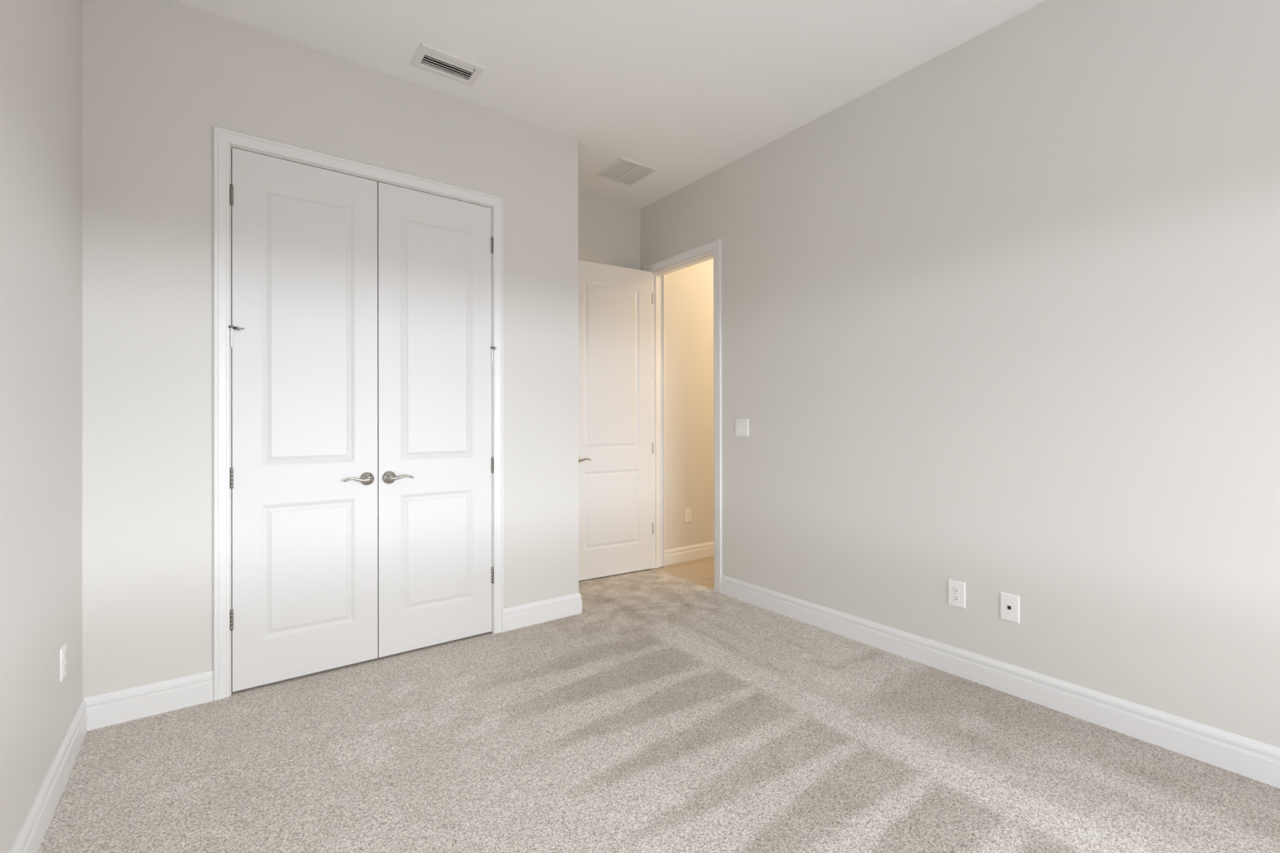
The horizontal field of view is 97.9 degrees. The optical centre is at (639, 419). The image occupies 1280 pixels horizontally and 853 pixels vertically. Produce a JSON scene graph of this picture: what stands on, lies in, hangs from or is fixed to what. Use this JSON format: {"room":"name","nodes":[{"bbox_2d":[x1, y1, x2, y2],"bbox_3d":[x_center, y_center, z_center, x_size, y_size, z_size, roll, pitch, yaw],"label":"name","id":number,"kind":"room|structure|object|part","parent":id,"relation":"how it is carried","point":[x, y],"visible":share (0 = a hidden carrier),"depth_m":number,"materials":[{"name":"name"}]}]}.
{"room":"empty bedroom","nodes":[
{"label":"empty bedroom","id":0,"kind":"room"},
{"bbox_2d":[0,0,82,852],"bbox_3d":[-0.835,-0.287,0.315,0.120,3.028,6.141,0,0,-37],"label":"wall","id":1,"kind":"structure","parent":0,"point":[41,41],"depth_m":1.65,"materials":[{"name":"white paint"}]},
{"bbox_2d":[59,642,66,681],"bbox_3d":[-1.982,0.832,1.918,0.008,0.110,0.068,0,0,-36],"label":"duplex outlet","id":2,"kind":"object","parent":1,"relation":"attached to","point":[63,650],"visible":1,"depth_m":1.90,"materials":[{"name":"white plastic"}]},
{"bbox_2d":[9,670,213,852],"bbox_3d":[-0.474,1.162,0.205,0.413,0.129,5.298,0,0,-36],"label":"baseboard","id":3,"kind":"structure","parent":1,"relation":"attached to","point":[105,709],"depth_m":2.23,"materials":[{"name":"white wood"}]},
{"bbox_2d":[82,0,578,697],"bbox_3d":[-1.518,-0.281,3.178,2.265,3.028,0.720,0,0,-36],"label":"wall","id":4,"kind":"structure","parent":0,"point":[158,76],"depth_m":2.42,"materials":[{"name":"white paint"}]},
{"bbox_2d":[227,147,377,692],"bbox_3d":[-1.588,-0.001,2.668,0.617,2.442,0.088,0,0,-36],"label":"door","id":5,"kind":"structure","parent":4,"relation":"in","point":[304,471],"depth_m":2.66,"materials":[{"name":"white paint"}]},
{"bbox_3d":[-1.809,-0.414,2.503,0.060,0.013,0.021,0,0,-18],"label":"threaded arm","id":6,"kind":"part","parent":5,"relation":"part of","materials":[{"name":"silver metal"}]},
{"bbox_3d":[-1.400,0.298,2.764,0.126,0.028,0.021,0,0,-36],"label":"lever","id":7,"kind":"part","parent":5,"relation":"part of","materials":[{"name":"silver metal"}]},
{"bbox_2d":[213,125,503,701],"bbox_3d":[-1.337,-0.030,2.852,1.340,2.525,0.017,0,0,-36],"label":"trim","id":8,"kind":"structure","parent":4,"relation":"attached to","point":[222,137],"depth_m":2.48,"materials":[{"name":"white wood"}]},
{"bbox_2d":[377,182,497,657],"bbox_3d":[-1.086,-0.002,3.037,0.618,2.442,0.090,0,0,-36],"label":"door","id":9,"kind":"structure","parent":4,"relation":"in","point":[436,570],"depth_m":3.03,"materials":[{"name":"white paint"}]},
{"bbox_3d":[-1.234,0.298,2.887,0.126,0.028,0.021,0,0,-36],"label":"lever","id":10,"kind":"part","parent":9,"relation":"part of","materials":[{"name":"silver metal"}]},
{"bbox_2d":[503,592,582,631],"bbox_3d":[-0.799,1.169,3.694,0.527,0.129,0.735,0,0,-36],"label":"baseboard","id":11,"kind":"structure","parent":4,"relation":"attached to","point":[544,611],"depth_m":3.39,"materials":[{"name":"white wood"}]},
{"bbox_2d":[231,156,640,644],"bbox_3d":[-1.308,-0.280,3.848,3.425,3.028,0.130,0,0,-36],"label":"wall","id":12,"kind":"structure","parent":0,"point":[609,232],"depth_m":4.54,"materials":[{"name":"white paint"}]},
{"bbox_2d":[174,0,1045,208],"bbox_3d":[0.400,-1.831,1.306,3.695,0.060,6.257,0,0,-36],"label":"ceiling","id":13,"kind":"structure","parent":0,"point":[685,90],"depth_m":2.74,"materials":[{"name":"white paint"}]},
{"bbox_2d":[409,41,485,86],"bbox_3d":[-0.972,-1.851,2.826,0.317,0.129,0.203,0,0,-36],"label":"ceiling vent","id":14,"kind":"object","parent":13,"relation":"in","point":[426,54],"visible":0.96,"depth_m":2.83,"materials":[{"name":"white metal"}]},
{"bbox_2d":[594,156,658,186],"bbox_3d":[-0.100,-1.850,4.037,0.330,0.130,0.350,0,0,-36],"label":"ceiling vent","id":15,"kind":"object","parent":13,"relation":"in","point":[624,171],"visible":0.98,"depth_m":4.03,"materials":[{"name":"white metal"}]},
{"bbox_3d":[-0.154,-1.796,3.996,0.132,0.011,0.284,0,0,-36],"label":"louvre panel","id":16,"kind":"part","parent":15,"relation":"part of","materials":[{"name":"white metal"}]},
{"bbox_3d":[-0.038,-1.796,4.081,0.126,0.011,0.284,0,0,-36],"label":"louvre panel","id":17,"kind":"part","parent":15,"relation":"part of","materials":[{"name":"white metal"}]},
{"bbox_2d":[37,568,1279,852],"bbox_3d":[0.438,1.227,1.325,3.397,0.001,6.017,0,0,-36],"label":"floor","id":18,"kind":"structure","parent":0,"point":[671,713],"depth_m":2.03,"materials":[{"name":"carpet"}]},
{"bbox_2d":[653,555,714,589],"bbox_3d":[1.940,1.248,4.476,2.763,0.024,2.506,0,0,-36],"label":"floor","id":19,"kind":"structure","parent":0,"point":[701,571],"depth_m":4.57,"materials":[{"name":"brown wood"}]},
{"bbox_2d":[664,258,714,550],"bbox_3d":[1.252,-0.266,5.599,2.775,3.058,0.110,0,0,-36],"label":"wall","id":20,"kind":"structure","parent":0,"point":[688,291],"depth_m":4.93,"materials":[{"name":"white paint"}]},
{"bbox_2d":[684,507,691,522],"bbox_3d":[0.424,0.841,4.911,0.076,0.122,0.008,0,0,-36],"label":"duplex outlet","id":21,"kind":"object","parent":20,"relation":"attached to","point":[687,511],"visible":1,"depth_m":4.91,"materials":[{"name":"white plastic"}]},
{"bbox_2d":[665,541,714,565],"bbox_3d":[1.244,1.174,5.511,2.655,0.129,0.016,0,0,-36],"label":"baseboard","id":22,"kind":"structure","parent":20,"relation":"attached to","point":[677,555],"depth_m":4.91,"materials":[{"name":"white wood"}]},
{"bbox_2d":[640,0,1279,747],"bbox_3d":[1.876,-0.288,2.316,0.120,3.028,6.137,0,0,-36],"label":"wall","id":23,"kind":"structure","parent":0,"point":[1002,315],"depth_m":2.41,"materials":[{"name":"white paint"}]},
{"bbox_2d":[577,259,653,580],"bbox_3d":[-0.225,0.002,4.411,0.762,2.441,0.140,0,0,-32],"label":"door","id":24,"kind":"structure","parent":23,"relation":"in","point":[615,369],"depth_m":4.41,"materials":[{"name":"white paint"}]},
{"bbox_3d":[-0.420,0.303,4.218,0.126,0.028,0.021,0,0,-32],"label":"lever","id":25,"kind":"part","parent":24,"relation":"part of","materials":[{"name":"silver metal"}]},
{"bbox_2d":[662,275,665,566],"bbox_3d":[0.430,-0.027,4.391,0.017,2.518,0.857,0,0,-36],"label":"trim","id":26,"kind":"structure","parent":23,"relation":"attached to","point":[664,440],"depth_m":4.69,"materials":[{"name":"white wood"}]},
{"bbox_2d":[644,239,721,593],"bbox_3d":[0.308,-0.027,4.325,0.017,2.518,0.896,0,0,-36],"label":"trim","id":27,"kind":"structure","parent":23,"relation":"attached to","point":[717,244],"depth_m":3.98,"materials":[{"name":"white wood"}]},
{"bbox_2d":[651,250,715,591],"bbox_3d":[0.363,0.004,4.367,0.120,2.456,0.771,0,0,-36],"label":"trim","id":28,"kind":"structure","parent":23,"relation":"attached to","point":[657,276],"depth_m":4.65,"materials":[{"name":"white wood"}]},
{"bbox_2d":[735,418,748,436],"bbox_3d":[0.694,0.053,3.809,0.010,0.117,0.120,0,0,-36],"label":"light switch","id":29,"kind":"object","parent":23,"relation":"attached to","point":[741,424],"visible":1,"depth_m":3.80,"materials":[{"name":"white plastic"}]},
{"bbox_2d":[947,578,965,608],"bbox_3d":[1.524,0.838,2.686,0.008,0.124,0.079,0,0,-36],"label":"duplex outlet","id":30,"kind":"object","parent":23,"relation":"attached to","point":[956,589],"visible":1,"depth_m":2.68,"materials":[{"name":"white plastic"}]},
{"bbox_2d":[952,595,959,600],"bbox_3d":[1.522,0.857,2.685,0.002,0.026,0.034,0,0,-36],"label":"receptacle","id":31,"kind":"object","parent":30,"relation":"attached to","point":[955,597],"depth_m":2.68,"materials":[{"name":"white plastic"}]},
{"bbox_2d":[952,586,959,592],"bbox_3d":[1.522,0.818,2.685,0.002,0.026,0.034,0,0,-36],"label":"receptacle","id":32,"kind":"object","parent":30,"relation":"attached to","point":[955,589],"depth_m":2.68,"materials":[{"name":"white plastic"}]},
{"bbox_2d":[720,574,1279,788],"bbox_3d":[2.077,1.160,1.931,0.016,0.129,5.048,0,0,-36],"label":"baseboard","id":33,"kind":"structure","parent":23,"relation":"attached to","point":[1258,761],"depth_m":2.37,"materials":[{"name":"white wood"}]},
{"bbox_2d":[1000,591,1019,623],"bbox_3d":[1.659,0.843,2.504,0.008,0.122,0.076,0,0,-36],"label":"data jack","id":34,"kind":"object","parent":23,"relation":"attached to","point":[1009,603],"visible":1,"depth_m":2.50,"materials":[{"name":"white plastic"}]}
]}

